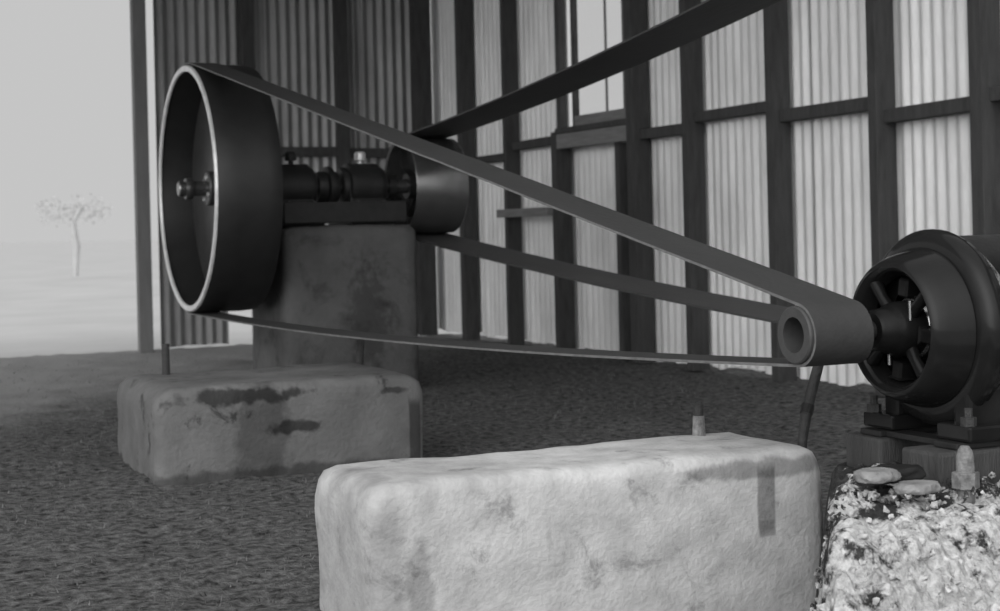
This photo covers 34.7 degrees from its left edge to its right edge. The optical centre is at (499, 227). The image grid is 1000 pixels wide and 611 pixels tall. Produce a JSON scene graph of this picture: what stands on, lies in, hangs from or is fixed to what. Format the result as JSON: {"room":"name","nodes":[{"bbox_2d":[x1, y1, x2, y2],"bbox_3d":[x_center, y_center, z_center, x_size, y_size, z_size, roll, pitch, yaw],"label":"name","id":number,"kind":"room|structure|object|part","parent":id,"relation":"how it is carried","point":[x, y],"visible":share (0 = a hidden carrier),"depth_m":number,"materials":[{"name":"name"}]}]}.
{"room":"machinery shed","nodes":[
{"label":"machinery shed","id":0,"kind":"room"},
{"bbox_2d":[153,0,411,346],"bbox_3d":[-3.327,-0.689,10.975,6.200,3.160,0.168,-1,0,-24],"label":"wall","id":1,"kind":"structure","parent":0,"point":[353,56],"depth_m":11.89,"materials":[{"name":"metal"}]},
{"bbox_2d":[0,333,885,610],"bbox_3d":[-0.981,0.880,6.229,6.300,0.145,10.580,-1,0,-24],"label":"floor","id":2,"kind":"structure","parent":0,"point":[773,413],"depth_m":6.00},
{"bbox_2d":[130,0,153,352],"bbox_3d":[-2.514,-0.649,11.194,0.095,3.080,0.080,-1,0,-24],"label":"timber post","id":3,"kind":"object","parent":2,"relation":"on","point":[137,7],"visible":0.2,"depth_m":11.16,"materials":[{"name":"grey wood"}]},
{"bbox_2d":[117,339,422,484],"bbox_3d":[-0.826,0.640,5.694,0.948,0.460,0.677,-1,0,-24],"label":"concrete block","id":4,"kind":"object","parent":2,"relation":"on","point":[197,427],"visible":0.86,"depth_m":5.40,"materials":[{"name":"concrete"}]},
{"bbox_2d":[253,224,418,380],"bbox_3d":[-0.848,0.427,8.180,0.713,0.887,0.633,-1,0,-24],"label":"concrete pier","id":5,"kind":"object","parent":2,"relation":"on","point":[360,278],"visible":0.54,"depth_m":7.90,"materials":[{"name":"grey concrete"}]},
{"bbox_2d":[282,152,324,226],"bbox_3d":[-1.055,-0.195,8.084,0.220,0.378,0.400,-1,0,-24],"label":"block","id":6,"kind":"object","parent":5,"relation":"on","point":[300,184],"visible":0.48,"depth_m":8.00,"materials":[{"name":"metal"}]},
{"bbox_2d":[284,152,295,163],"bbox_3d":[-1.059,-0.349,8.084,0.060,0.070,0.060,-1,0,-24],"label":"cup","id":7,"kind":"object","parent":6,"relation":"on","point":[290,157],"depth_m":8.06,"materials":[{"name":"metal"}]},
{"bbox_2d":[159,65,468,311],"bbox_3d":[-0.891,-0.208,8.158,1.510,1.220,1.220,-1,0,-24],"label":"pulley wheel","id":8,"kind":"object","parent":6,"relation":"on","point":[221,173],"visible":0.88,"depth_m":7.86,"materials":[{"name":"metal"}]},
{"bbox_2d":[180,63,873,366],"bbox_3d":[-0.527,-0.215,5.809,0.143,1.239,5.818,-1,0,-24],"label":"belt","id":9,"kind":"object","parent":8,"relation":"on","point":[843,329],"visible":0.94,"depth_m":3.96,"materials":[{"name":"rubber"}]},
{"bbox_2d":[283,201,406,223],"bbox_3d":[-0.767,-0.079,7.963,0.640,0.105,0.025,-1,0,-24],"label":"rail","id":10,"kind":"object","parent":5,"relation":"on","point":[354,211],"visible":1,"depth_m":7.95,"materials":[{"name":"metal"}]},
{"bbox_2d":[328,152,394,224],"bbox_3d":[-0.718,-0.203,8.236,0.230,0.378,0.400,-1,0,-24],"label":"block","id":11,"kind":"object","parent":5,"relation":"on","point":[360,182],"visible":0.62,"depth_m":8.14,"materials":[{"name":"metal"}]},
{"bbox_2d":[354,152,365,163],"bbox_3d":[-0.722,-0.357,8.236,0.060,0.070,0.060,-1,0,-24],"label":"cup","id":12,"kind":"object","parent":11,"relation":"on","point":[359,156],"depth_m":8.21,"materials":[{"name":"metal"}]},
{"bbox_2d":[0,348,757,610],"bbox_3d":[-0.572,0.865,6.510,4.246,0.148,9.628,-1,0,-19],"label":"litter","id":13,"kind":"object","parent":2,"relation":"on","point":[305,481],"visible":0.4,"depth_m":5.00,"materials":[{"name":"grey gravel"}]},
{"bbox_2d":[315,366,823,610],"bbox_3d":[0.187,0.634,3.511,1.140,0.644,0.368,-1,0,-24],"label":"concrete block","id":14,"kind":"object","parent":2,"relation":"on","point":[698,521],"visible":0.98,"depth_m":3.34,"materials":[{"name":"concrete"}]},
{"bbox_2d":[810,461,999,610],"bbox_3d":[1.155,0.704,3.312,2.200,0.456,1.600,-1,0,-24],"label":"stone block","id":15,"kind":"object","parent":2,"relation":"on","point":[882,549],"visible":0.73,"depth_m":2.79,"materials":[{"name":"grey stone"}]},
{"bbox_2d":[853,467,901,483],"bbox_3d":[0.709,0.464,3.001,0.091,0.021,0.076,-1,0,-24],"label":"flat stone","id":16,"kind":"object","parent":15,"relation":"on","point":[870,475],"visible":1,"depth_m":2.98,"materials":[{"name":"grey stone"}]},
{"bbox_2d":[846,432,936,466],"bbox_3d":[1.071,0.505,3.550,0.650,0.138,0.120,-1,0,-24],"label":"sleeper","id":17,"kind":"object","parent":15,"relation":"on","point":[864,449],"visible":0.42,"depth_m":3.39,"materials":[{"name":"grey wood"}]},
{"bbox_2d":[873,464,925,483],"bbox_3d":[0.748,0.471,3.065,0.154,0.026,0.074,-1,0,-24],"label":"flat stone","id":18,"kind":"object","parent":15,"relation":"on","point":[908,471],"visible":0.43,"depth_m":3.06,"materials":[{"name":"stone"}]},
{"bbox_2d":[893,480,941,494],"bbox_3d":[0.780,0.484,2.992,0.097,0.018,0.072,-1,0,-24],"label":"flat stone","id":19,"kind":"object","parent":15,"relation":"on","point":[913,487],"visible":1,"depth_m":2.97,"materials":[{"name":"grey stone"}]},
{"bbox_2d":[902,444,999,489],"bbox_3d":[1.151,0.503,3.323,0.690,0.138,0.120,-1,0,-24],"label":"sleeper","id":20,"kind":"object","parent":15,"relation":"on","point":[938,463],"visible":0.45,"depth_m":3.17,"materials":[{"name":"grey wood"}]},
{"bbox_2d":[860,426,999,449],"bbox_3d":[0.969,0.431,3.357,0.290,0.013,0.310,-1,0,-24],"label":"rails","id":21,"kind":"object","parent":20,"relation":"on","point":[923,435],"visible":0.62,"depth_m":3.30,"materials":[{"name":"metal"}]},
{"bbox_2d":[778,229,999,442],"bbox_3d":[0.816,0.216,3.290,0.510,0.423,0.407,-1,0,-24],"label":"motor","id":22,"kind":"object","parent":21,"relation":"on","point":[932,302],"visible":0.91,"depth_m":3.22,"materials":[{"name":"metal"}]},
{"bbox_3d":[0.798,0.262,3.353,0.030,0.074,0.081,-1,0,-27],"label":"bracket arm","id":23,"kind":"part","parent":22,"relation":"part of","materials":[{"name":"black metal"}]},
{"bbox_3d":[0.800,0.142,3.343,0.033,0.081,0.074,-1,0,-24],"label":"bracket arm","id":24,"kind":"part","parent":22,"relation":"part of","materials":[{"name":"black metal"}]},
{"bbox_3d":[0.804,0.225,3.306,0.008,0.115,0.008,-1,0,-24],"label":"brush rod","id":25,"kind":"part","parent":22,"relation":"part of","materials":[{"name":"metal"}]},
{"bbox_3d":[0.831,0.167,3.243,0.008,0.040,0.008,-1,0,-24],"label":"brush rod","id":26,"kind":"part","parent":22,"relation":"part of","materials":[{"name":"metal"}]},
{"bbox_3d":[0.848,0.273,3.245,0.033,0.081,0.074,-1,0,-24],"label":"bracket arm","id":27,"kind":"part","parent":22,"relation":"part of","materials":[{"name":"black metal"}]},
{"bbox_3d":[0.849,0.153,3.234,0.030,0.074,0.081,-1,0,-22],"label":"bracket arm","id":28,"kind":"part","parent":22,"relation":"part of","materials":[{"name":"metal"}]},
{"bbox_3d":[0.962,0.204,3.356,0.190,0.407,0.407,-1,0,-24],"label":"frame","id":29,"kind":"part","parent":22,"relation":"part of","materials":[{"name":"black metal"}]},
{"bbox_2d":[960,234,999,273],"bbox_3d":[1.132,0.344,3.766,0.194,0.656,0.132,-1,0,-24],"label":"control box","id":30,"kind":"object","parent":22,"relation":"attached to","point":[988,245],"visible":0.09,"depth_m":3.71,"materials":[{"name":"metal"}]},
{"bbox_2d":[951,445,979,503],"bbox_3d":[0.884,0.486,3.038,0.045,0.145,0.052,-1,0,-24],"label":"bolt","id":31,"kind":"object","parent":15,"relation":"on","point":[965,476],"visible":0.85,"depth_m":3.02,"materials":[{"name":"metal"}]},
{"bbox_3d":[0.884,0.486,3.038,0.034,0.145,0.034,-1,0,-24],"label":"stem","id":32,"kind":"part","parent":31,"relation":"part of","materials":[{"name":"metal"}]},
{"bbox_3d":[2.165,-0.283,2.736,0.530,2.060,1.720,-1,0,-24],"label":"flywheel","id":33,"kind":"object","parent":2,"relation":"on","visible":0},
{"bbox_2d":[389,0,787,323],"bbox_3d":[1.006,-0.425,5.282,0.274,1.739,7.332,-1,0,-24],"label":"belt","id":34,"kind":"object","parent":33,"relation":"on","point":[707,17],"visible":0.56,"depth_m":6.49,"materials":[{"name":"rubber"}]},
{"bbox_2d":[409,0,999,396],"bbox_3d":[1.079,-0.801,8.588,0.227,3.148,8.150,-1,0,-24],"label":"wall","id":35,"kind":"structure","parent":0,"point":[804,140],"depth_m":8.59,"materials":[{"name":"metal"}]},
{"bbox_3d":[-0.590,-0.711,12.178,0.140,3.050,0.090,-1,0,-24],"label":"corner post","id":36,"kind":"part","parent":35,"relation":"part of","materials":[{"name":"grey wood"}]},
{"bbox_2d":[555,0,625,148],"bbox_3d":[0.615,-1.160,9.754,0.200,1.310,0.930,-1,0,-24],"label":"window","id":37,"kind":"structure","parent":35,"relation":"in","point":[608,126],"depth_m":9.75,"materials":[{"name":"grey wood"}]},
{"bbox_3d":[0.466,-1.222,10.063,0.035,1.180,0.035,-1,0,-24],"label":"frame","id":38,"kind":"part","parent":37,"relation":"part of","materials":[{"name":"grey wood"}]},
{"bbox_3d":[0.628,-0.618,9.754,0.200,0.035,0.930,-1,0,-24],"label":"sill","id":39,"kind":"part","parent":37,"relation":"part of","materials":[{"name":"grey wood"}]},
{"bbox_3d":[0.634,-0.671,9.702,0.030,0.070,0.750,-1,0,-24],"label":"sash","id":40,"kind":"part","parent":37,"relation":"part of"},
{"bbox_3d":[0.781,-1.219,9.347,0.150,1.200,0.030,-1,0,-24],"label":"frame","id":41,"kind":"part","parent":37,"relation":"part of","materials":[{"name":"grey wood"}]},
{"label":"outside","id":42,"kind":"structure","parent":0,"visible":0},
{"bbox_2d":[0,239,870,384],"bbox_3d":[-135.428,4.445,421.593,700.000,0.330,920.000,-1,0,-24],"label":"ground","id":43,"kind":"structure","parent":42,"point":[46,310],"depth_m":24.31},
{"bbox_2d":[34,193,112,275],"bbox_3d":[-10.122,0.173,38.104,1.811,1.953,1.520,-1,0,-24],"label":"tree","id":44,"kind":"object","parent":43,"relation":"on","point":[75,239],"visible":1,"depth_m":38.06,"materials":[{"name":"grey plant"}]}
]}

